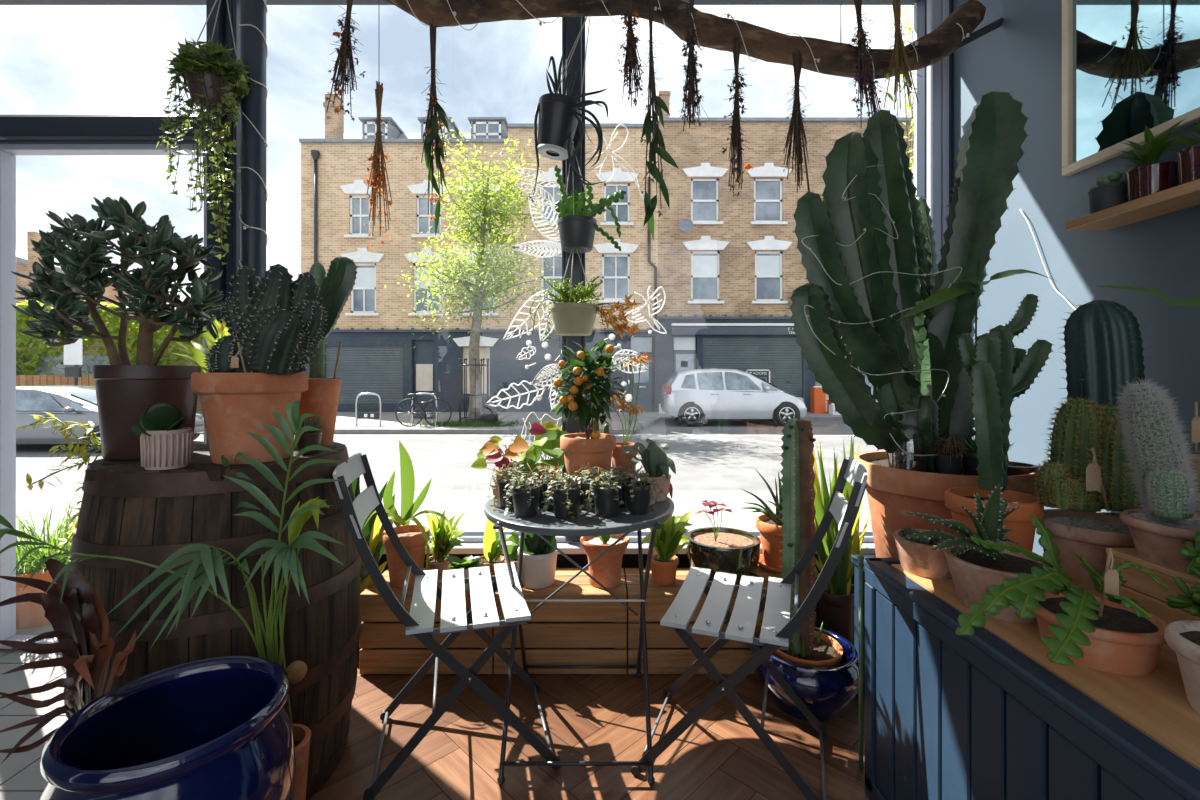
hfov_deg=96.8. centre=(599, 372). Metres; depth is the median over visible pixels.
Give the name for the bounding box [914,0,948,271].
window frame
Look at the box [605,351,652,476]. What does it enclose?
seedling
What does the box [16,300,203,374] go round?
ivy
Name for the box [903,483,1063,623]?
potted succulent
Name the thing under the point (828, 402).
crate
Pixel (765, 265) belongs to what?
blind
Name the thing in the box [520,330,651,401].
drawing
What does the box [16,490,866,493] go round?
kerb
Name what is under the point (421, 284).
blind
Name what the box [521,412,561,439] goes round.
drawing
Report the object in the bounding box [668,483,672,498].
flower
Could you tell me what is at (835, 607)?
snake plant
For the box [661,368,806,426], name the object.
parked car
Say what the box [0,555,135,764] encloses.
potted plant
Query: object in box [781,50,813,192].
bouquet
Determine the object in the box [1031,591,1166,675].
pot
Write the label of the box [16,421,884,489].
road
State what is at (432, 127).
bouquet
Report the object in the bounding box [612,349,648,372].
drawing
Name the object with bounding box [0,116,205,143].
trim
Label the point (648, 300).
drawing
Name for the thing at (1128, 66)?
mirror
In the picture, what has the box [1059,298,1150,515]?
cactus
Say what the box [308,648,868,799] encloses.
floor
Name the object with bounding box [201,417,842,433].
kerb
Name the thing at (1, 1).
window
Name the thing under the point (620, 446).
pot
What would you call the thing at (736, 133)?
bouquet
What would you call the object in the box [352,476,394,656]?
snake plant
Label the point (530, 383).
drawing
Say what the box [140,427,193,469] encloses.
pot
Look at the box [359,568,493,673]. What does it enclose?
wooden crate
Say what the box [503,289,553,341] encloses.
drawing
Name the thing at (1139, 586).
wooden riser
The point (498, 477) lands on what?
pot
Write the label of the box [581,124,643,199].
drawing
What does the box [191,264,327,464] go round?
cactus
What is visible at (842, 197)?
string lights
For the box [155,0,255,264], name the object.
hanging plant
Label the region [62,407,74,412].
mirror
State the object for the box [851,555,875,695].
plant stand
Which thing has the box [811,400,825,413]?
crate
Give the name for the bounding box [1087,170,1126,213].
potted succulent
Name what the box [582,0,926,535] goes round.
window
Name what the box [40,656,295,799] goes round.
glazed pot
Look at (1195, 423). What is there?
cactus
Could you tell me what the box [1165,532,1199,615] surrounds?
finger jade
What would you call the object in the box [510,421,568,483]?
potted plant
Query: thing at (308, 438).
pot
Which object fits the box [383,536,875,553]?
trim
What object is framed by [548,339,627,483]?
tree
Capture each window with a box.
[0,0,205,115]
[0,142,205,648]
[233,0,565,535]
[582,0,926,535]
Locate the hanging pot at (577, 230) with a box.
[554,141,625,252]
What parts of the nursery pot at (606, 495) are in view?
pot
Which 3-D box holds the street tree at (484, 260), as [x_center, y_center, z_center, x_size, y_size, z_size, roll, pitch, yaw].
[-3.152,-2.291,13.426,4.104,7.238,4.313,0,0,11]
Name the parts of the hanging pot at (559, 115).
pot, cord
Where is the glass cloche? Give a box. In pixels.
[888,440,927,471]
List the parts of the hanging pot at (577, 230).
cord, pot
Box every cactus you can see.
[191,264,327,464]
[296,257,356,446]
[593,419,610,476]
[752,418,858,721]
[787,91,1038,557]
[933,436,966,474]
[945,294,1054,551]
[955,515,1169,675]
[1032,396,1143,590]
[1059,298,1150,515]
[1113,377,1199,570]
[1187,402,1199,513]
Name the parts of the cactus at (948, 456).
globe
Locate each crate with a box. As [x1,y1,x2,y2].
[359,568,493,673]
[494,568,626,673]
[625,568,760,673]
[753,565,815,626]
[811,386,825,400]
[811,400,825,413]
[827,401,833,412]
[829,404,840,414]
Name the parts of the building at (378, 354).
pane, pane, pane, cornice, door, pane, pane, pane, sill, pane, pane, pane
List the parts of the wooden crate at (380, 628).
panel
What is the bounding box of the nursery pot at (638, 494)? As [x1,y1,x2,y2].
[624,464,659,513]
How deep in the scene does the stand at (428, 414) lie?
13.03 m
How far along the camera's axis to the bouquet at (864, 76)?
2.02 m
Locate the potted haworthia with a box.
[297,416,328,453]
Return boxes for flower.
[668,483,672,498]
[946,436,963,474]
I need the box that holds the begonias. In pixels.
[471,423,546,482]
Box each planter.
[16,494,80,628]
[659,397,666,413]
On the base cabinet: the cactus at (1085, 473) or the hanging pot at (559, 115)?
the cactus at (1085, 473)
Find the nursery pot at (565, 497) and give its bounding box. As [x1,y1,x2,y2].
[543,468,597,519]
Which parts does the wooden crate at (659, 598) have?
panel, panel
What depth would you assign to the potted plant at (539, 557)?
2.15 m
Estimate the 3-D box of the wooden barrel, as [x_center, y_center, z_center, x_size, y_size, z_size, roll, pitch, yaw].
[-1.092,0.708,1.580,0.703,0.945,0.703,0,0,0]
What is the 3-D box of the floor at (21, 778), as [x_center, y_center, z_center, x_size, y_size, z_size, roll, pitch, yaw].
[-3.130,1.305,0.560,3.352,0.040,4.312,0,0,0]
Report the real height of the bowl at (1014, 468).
0.040 m
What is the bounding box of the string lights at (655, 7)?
[407,0,969,85]
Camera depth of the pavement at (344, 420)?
14.90 m
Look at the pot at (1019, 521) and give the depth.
1.35 m
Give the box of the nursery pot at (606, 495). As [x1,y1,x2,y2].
[584,467,622,516]
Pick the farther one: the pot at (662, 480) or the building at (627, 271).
the building at (627, 271)
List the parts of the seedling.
stem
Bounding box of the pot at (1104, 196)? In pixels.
[1088,183,1126,213]
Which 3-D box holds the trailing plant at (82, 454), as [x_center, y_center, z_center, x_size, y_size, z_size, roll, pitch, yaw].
[-1.575,0.376,1.636,0.530,0.519,0.113,0,0,5]
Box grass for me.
[406,418,536,427]
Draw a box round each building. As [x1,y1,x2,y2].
[299,94,507,411]
[507,120,657,411]
[658,91,913,411]
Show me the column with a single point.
(253, 12)
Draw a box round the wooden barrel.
[63,441,360,799]
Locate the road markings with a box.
[334,432,853,451]
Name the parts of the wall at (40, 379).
fence panel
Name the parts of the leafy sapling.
stem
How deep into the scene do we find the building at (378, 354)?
17.80 m
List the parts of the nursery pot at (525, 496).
pot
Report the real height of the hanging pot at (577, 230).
0.472 m
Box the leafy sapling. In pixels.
[897,261,1053,437]
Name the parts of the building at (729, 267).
transom pane, door, door pane, satellite dish, pane, pane, cornice, pane, pane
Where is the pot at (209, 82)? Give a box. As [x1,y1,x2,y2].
[185,52,236,112]
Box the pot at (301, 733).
[293,724,310,799]
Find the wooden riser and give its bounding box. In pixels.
[1106,548,1199,624]
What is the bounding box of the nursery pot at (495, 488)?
[485,464,530,509]
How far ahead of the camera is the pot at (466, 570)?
2.11 m
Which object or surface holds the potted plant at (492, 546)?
on the wooden crate at (380, 628)
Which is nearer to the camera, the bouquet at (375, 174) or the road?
the bouquet at (375, 174)
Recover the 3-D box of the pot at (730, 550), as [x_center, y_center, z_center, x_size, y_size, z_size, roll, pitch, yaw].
[0.515,0.777,2.240,0.307,0.175,0.307,0,0,0]
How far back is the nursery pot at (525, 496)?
1.62 m
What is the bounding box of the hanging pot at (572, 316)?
[528,248,641,340]
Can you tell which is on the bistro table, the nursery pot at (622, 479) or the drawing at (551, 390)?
the nursery pot at (622, 479)
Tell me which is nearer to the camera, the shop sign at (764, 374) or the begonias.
the begonias
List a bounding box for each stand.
[355,392,381,425]
[411,392,437,425]
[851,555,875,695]
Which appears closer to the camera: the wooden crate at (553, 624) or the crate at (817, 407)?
the wooden crate at (553, 624)
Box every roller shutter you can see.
[326,346,402,403]
[703,337,802,397]
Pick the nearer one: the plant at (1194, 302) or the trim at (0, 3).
the plant at (1194, 302)
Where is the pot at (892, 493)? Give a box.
[855,451,1038,557]
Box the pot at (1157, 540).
[1120,509,1199,570]
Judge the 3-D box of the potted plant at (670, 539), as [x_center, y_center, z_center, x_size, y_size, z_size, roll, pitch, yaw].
[0.292,0.705,2.217,0.247,0.321,0.130,0,0,0]
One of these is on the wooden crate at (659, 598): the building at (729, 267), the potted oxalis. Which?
the potted oxalis
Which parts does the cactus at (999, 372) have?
cactus arm, cactus arm, cactus arm, cactus arm, cactus arm, cactus arm, cactus arm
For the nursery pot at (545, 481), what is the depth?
1.72 m
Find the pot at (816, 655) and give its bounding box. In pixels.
[773,630,842,666]
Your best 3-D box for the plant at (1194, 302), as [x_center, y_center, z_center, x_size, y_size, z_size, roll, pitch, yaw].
[1.310,0.072,0.833,0.156,0.638,0.772,0,0,-44]
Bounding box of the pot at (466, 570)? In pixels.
[450,565,474,590]
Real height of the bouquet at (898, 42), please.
0.954 m
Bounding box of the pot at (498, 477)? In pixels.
[494,468,525,482]
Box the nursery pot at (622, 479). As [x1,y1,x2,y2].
[600,460,632,506]
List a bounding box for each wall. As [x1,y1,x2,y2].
[16,318,203,414]
[378,554,875,584]
[954,0,1199,555]
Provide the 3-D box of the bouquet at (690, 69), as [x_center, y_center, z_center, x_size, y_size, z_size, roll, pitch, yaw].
[0.345,-1.441,2.024,0.105,1.039,0.123,0,0,30]
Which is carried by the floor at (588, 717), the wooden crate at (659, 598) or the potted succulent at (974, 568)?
the wooden crate at (659, 598)
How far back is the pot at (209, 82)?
2.13 m
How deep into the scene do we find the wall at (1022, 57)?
1.89 m
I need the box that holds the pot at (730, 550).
[686,527,760,584]
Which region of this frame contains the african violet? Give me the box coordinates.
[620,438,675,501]
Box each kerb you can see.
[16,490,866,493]
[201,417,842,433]
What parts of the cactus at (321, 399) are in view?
cactus arm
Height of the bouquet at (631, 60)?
0.934 m
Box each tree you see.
[384,119,560,421]
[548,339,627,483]
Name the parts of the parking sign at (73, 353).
sign plate, post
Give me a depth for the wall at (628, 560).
2.48 m
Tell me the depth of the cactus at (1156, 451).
1.07 m
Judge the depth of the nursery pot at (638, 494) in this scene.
1.66 m
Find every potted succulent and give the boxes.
[131,403,193,469]
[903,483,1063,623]
[951,433,1014,475]
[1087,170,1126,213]
[1117,118,1185,201]
[1164,119,1199,184]
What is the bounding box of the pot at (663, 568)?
[651,553,678,584]
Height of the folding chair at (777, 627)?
0.907 m
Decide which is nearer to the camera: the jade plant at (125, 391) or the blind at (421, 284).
the jade plant at (125, 391)
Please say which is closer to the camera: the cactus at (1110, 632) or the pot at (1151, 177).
the cactus at (1110, 632)
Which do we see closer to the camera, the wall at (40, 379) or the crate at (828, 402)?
the wall at (40, 379)
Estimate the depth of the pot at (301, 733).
1.29 m
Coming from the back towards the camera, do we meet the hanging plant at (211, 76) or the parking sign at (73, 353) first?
the parking sign at (73, 353)
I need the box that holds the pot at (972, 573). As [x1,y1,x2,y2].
[944,546,1063,623]
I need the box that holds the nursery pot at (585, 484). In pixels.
[573,462,599,510]
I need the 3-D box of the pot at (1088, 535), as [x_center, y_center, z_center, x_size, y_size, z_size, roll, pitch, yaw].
[1.235,0.445,1.340,0.230,0.150,0.230,0,0,0]
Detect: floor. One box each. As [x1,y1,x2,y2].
[0,625,67,799]
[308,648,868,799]
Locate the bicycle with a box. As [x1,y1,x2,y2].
[395,393,451,426]
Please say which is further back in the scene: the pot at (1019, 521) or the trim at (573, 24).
the trim at (573, 24)
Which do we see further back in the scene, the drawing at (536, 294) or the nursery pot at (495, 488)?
the drawing at (536, 294)
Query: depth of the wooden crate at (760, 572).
2.17 m
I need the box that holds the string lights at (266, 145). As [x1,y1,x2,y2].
[238,0,267,266]
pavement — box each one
[16,494,871,550]
[203,411,841,428]
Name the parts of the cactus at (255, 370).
cactus arm, cactus arm, cactus arm, cactus arm, cactus arm, cactus arm, cactus arm, cactus arm, cactus arm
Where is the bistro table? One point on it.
(544, 522)
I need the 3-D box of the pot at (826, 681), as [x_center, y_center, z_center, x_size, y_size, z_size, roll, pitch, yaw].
[0.738,1.077,1.922,0.368,0.205,0.368,0,0,0]
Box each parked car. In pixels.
[16,385,203,452]
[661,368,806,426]
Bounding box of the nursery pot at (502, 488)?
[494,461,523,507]
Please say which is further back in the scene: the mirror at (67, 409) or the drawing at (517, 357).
the mirror at (67, 409)
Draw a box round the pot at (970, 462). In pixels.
[961,450,978,475]
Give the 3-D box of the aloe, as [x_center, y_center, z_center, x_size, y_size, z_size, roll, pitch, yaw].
[0.768,0.614,2.280,0.376,0.433,0.230,0,0,0]
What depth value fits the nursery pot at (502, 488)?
1.73 m
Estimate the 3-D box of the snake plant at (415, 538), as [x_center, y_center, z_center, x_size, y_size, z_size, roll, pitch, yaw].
[-0.775,0.574,2.200,0.361,0.595,0.186,0,0,0]
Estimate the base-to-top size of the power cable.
1.138 m
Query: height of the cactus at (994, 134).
1.640 m
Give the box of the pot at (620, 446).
[612,442,637,476]
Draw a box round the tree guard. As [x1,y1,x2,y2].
[459,358,488,421]
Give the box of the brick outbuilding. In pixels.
[16,232,128,316]
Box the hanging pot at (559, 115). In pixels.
[532,17,608,200]
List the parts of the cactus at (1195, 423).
pot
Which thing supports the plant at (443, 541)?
on the wooden crate at (380, 628)
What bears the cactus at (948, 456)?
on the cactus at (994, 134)
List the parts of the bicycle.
bike frame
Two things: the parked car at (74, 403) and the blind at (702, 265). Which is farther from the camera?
the blind at (702, 265)
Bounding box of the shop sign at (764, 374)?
[746,369,769,382]
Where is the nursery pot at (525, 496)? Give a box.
[503,463,545,516]
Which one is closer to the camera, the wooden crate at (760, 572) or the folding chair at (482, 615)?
the folding chair at (482, 615)
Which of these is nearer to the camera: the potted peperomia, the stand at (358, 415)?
the potted peperomia
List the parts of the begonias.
stem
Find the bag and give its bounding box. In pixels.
[482,406,497,423]
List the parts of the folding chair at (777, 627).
seat rail, seat rail, leg, leg, leg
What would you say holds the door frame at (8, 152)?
in the wall
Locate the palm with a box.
[0,400,343,799]
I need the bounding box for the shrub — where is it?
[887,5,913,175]
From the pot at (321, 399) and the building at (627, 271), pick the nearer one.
the pot at (321, 399)
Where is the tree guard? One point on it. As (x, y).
(487, 360)
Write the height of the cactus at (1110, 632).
0.246 m
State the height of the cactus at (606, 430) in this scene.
0.274 m
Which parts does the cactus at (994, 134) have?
cactus arm, cactus arm, cactus arm, cactus arm, cactus arm, cactus arm, cactus arm, cactus arm, cactus arm, cactus arm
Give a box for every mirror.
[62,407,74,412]
[1062,0,1199,175]
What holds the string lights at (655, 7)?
attached to the branch
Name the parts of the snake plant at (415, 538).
pot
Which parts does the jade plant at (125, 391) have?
pot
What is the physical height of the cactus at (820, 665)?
1.019 m
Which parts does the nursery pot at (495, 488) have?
pot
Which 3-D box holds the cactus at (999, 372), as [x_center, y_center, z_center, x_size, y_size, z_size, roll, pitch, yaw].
[1.058,0.154,1.398,0.265,0.732,0.211,0,0,0]
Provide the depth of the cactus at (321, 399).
1.69 m
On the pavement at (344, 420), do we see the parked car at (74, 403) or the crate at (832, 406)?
the crate at (832, 406)
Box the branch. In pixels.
[382,0,1003,78]
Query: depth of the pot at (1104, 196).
1.57 m
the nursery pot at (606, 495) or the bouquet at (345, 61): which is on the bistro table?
the nursery pot at (606, 495)
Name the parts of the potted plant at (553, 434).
stem, pot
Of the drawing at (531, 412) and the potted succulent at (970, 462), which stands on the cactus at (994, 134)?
the potted succulent at (970, 462)
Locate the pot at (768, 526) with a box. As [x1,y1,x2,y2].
[756,513,783,568]
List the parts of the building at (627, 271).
pane, pane, cornice, pane, pane, transom pane, door, door pane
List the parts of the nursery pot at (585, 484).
pot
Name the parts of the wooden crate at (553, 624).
panel, panel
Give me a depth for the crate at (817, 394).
17.04 m
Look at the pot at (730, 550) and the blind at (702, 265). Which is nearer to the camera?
the pot at (730, 550)
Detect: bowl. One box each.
[893,526,951,579]
[1007,461,1038,475]
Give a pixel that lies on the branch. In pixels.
(718, 33)
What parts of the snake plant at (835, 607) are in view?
pot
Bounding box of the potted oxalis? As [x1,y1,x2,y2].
[686,500,760,584]
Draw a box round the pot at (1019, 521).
[945,487,1043,551]
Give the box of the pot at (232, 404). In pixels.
[191,373,307,464]
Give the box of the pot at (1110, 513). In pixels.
[1097,512,1120,515]
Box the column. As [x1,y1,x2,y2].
[240,0,265,289]
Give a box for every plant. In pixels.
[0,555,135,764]
[11,196,224,459]
[17,412,101,572]
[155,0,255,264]
[171,314,230,372]
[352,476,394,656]
[363,441,451,587]
[425,509,471,580]
[477,519,516,583]
[501,531,519,572]
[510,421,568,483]
[517,533,557,588]
[580,533,629,588]
[642,510,698,584]
[813,435,869,645]
[1100,285,1199,305]
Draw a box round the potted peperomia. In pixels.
[444,555,482,590]
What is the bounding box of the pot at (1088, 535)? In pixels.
[1036,509,1134,590]
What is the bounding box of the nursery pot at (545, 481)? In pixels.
[535,463,561,509]
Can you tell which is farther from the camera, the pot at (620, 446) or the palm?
the pot at (620, 446)
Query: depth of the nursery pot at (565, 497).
1.61 m
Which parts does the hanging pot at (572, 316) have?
stem, pot, cord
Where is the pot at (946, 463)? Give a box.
[934,453,962,474]
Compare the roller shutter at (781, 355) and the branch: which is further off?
the roller shutter at (781, 355)
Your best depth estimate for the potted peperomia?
2.13 m
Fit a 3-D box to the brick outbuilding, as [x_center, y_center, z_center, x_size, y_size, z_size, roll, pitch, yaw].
[-23.380,-2.085,22.275,4.609,6.769,4.850,0,0,0]
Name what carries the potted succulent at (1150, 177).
on the wall shelf
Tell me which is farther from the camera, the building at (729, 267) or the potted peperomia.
the building at (729, 267)
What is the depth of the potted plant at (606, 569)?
2.14 m
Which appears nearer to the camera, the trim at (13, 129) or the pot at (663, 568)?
the pot at (663, 568)
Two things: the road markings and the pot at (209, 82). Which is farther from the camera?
the road markings
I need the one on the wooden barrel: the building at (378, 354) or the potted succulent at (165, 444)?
the potted succulent at (165, 444)
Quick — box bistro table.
[484,483,674,784]
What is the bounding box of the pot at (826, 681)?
[752,625,858,721]
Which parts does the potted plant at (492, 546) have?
pot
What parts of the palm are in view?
stem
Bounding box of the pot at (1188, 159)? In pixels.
[1176,144,1199,184]
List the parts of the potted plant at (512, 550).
pot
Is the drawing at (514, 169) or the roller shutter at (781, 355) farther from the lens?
the roller shutter at (781, 355)
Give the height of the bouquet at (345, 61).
0.988 m
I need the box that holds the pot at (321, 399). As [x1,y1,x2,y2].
[296,379,341,446]
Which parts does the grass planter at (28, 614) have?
pot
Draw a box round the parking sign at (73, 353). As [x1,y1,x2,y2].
[64,339,82,384]
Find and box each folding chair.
[333,453,559,799]
[631,457,867,799]
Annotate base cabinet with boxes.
[864,558,1199,799]
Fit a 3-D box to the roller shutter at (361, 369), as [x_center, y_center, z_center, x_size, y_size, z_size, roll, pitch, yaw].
[-7.881,0.199,17.855,2.605,2.202,0.040,0,0,0]
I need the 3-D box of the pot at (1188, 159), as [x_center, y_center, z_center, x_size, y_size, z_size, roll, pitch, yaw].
[1.532,-0.523,1.345,0.106,0.092,0.106,0,0,0]
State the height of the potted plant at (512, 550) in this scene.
0.185 m
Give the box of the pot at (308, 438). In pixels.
[297,431,321,453]
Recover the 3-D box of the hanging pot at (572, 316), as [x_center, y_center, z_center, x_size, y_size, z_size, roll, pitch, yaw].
[-0.046,-0.350,2.235,0.456,0.434,0.266,0,0,21]
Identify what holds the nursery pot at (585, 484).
on the bistro table
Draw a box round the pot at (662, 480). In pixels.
[640,472,670,501]
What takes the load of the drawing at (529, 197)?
attached to the window at (236, 3)
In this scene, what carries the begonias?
on the bistro table
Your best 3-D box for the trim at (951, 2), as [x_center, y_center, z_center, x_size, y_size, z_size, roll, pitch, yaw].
[1.592,-0.300,2.425,0.014,2.960,0.030,0,0,0]
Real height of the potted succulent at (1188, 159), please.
0.181 m
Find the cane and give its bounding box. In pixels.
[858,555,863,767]
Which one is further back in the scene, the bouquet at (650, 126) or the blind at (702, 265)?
the blind at (702, 265)
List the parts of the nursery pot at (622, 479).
pot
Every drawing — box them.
[486,380,545,408]
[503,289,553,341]
[512,168,559,205]
[512,196,561,257]
[516,346,535,359]
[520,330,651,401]
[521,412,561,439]
[532,364,561,385]
[550,379,561,409]
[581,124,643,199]
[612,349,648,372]
[624,286,666,333]
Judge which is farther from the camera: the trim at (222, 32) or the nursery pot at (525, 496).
the trim at (222, 32)
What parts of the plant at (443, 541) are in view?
pot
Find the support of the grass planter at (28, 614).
on the pavement at (475, 517)
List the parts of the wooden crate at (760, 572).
panel, panel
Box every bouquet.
[325,0,365,120]
[364,81,394,249]
[416,23,452,236]
[615,0,646,106]
[640,0,678,239]
[680,0,708,130]
[721,36,752,196]
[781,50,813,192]
[847,0,884,127]
[880,0,921,109]
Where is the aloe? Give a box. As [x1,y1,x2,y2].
[742,470,783,574]
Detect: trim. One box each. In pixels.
[0,3,914,4]
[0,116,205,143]
[206,0,232,442]
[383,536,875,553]
[566,17,581,540]
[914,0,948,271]
[949,0,953,213]
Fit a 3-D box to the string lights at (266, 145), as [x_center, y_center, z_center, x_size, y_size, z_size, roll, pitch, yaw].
[-1.497,-0.862,2.300,0.108,1.849,0.124,0,0,-34]
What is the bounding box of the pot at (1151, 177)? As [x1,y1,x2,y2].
[1125,161,1177,201]
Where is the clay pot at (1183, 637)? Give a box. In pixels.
[1164,620,1199,713]
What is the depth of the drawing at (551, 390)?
2.49 m
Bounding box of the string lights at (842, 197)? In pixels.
[802,165,961,455]
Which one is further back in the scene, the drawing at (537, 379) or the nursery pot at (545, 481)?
the drawing at (537, 379)
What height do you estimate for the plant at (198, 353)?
0.451 m
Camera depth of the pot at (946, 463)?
1.63 m
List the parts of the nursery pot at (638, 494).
pot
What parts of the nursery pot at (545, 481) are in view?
pot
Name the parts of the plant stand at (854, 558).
leg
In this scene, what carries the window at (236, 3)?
in the wall at (628, 560)
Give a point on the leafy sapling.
(943, 295)
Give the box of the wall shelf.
[1066,179,1199,230]
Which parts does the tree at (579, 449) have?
pot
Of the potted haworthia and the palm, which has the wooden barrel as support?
the potted haworthia
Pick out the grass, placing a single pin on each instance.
(450, 423)
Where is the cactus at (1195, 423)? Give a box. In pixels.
[1187,402,1199,513]
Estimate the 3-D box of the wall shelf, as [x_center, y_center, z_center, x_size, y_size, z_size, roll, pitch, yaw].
[1.534,-0.443,1.065,0.130,0.068,1.240,0,0,0]
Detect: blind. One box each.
[354,268,374,286]
[416,268,439,286]
[693,256,716,274]
[756,256,779,274]
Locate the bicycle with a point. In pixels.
(421, 414)
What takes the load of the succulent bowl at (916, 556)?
on the base cabinet
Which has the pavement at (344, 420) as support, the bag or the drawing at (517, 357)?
the bag
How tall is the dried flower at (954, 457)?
0.116 m
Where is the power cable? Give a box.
[1019,209,1075,309]
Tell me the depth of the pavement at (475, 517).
5.11 m
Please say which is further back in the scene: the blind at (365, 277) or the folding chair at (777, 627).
the blind at (365, 277)
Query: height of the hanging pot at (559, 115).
1.194 m
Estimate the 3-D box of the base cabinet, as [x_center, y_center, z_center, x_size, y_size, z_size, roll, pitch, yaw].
[1.167,0.850,0.198,0.857,0.660,2.615,0,0,0]
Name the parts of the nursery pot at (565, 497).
pot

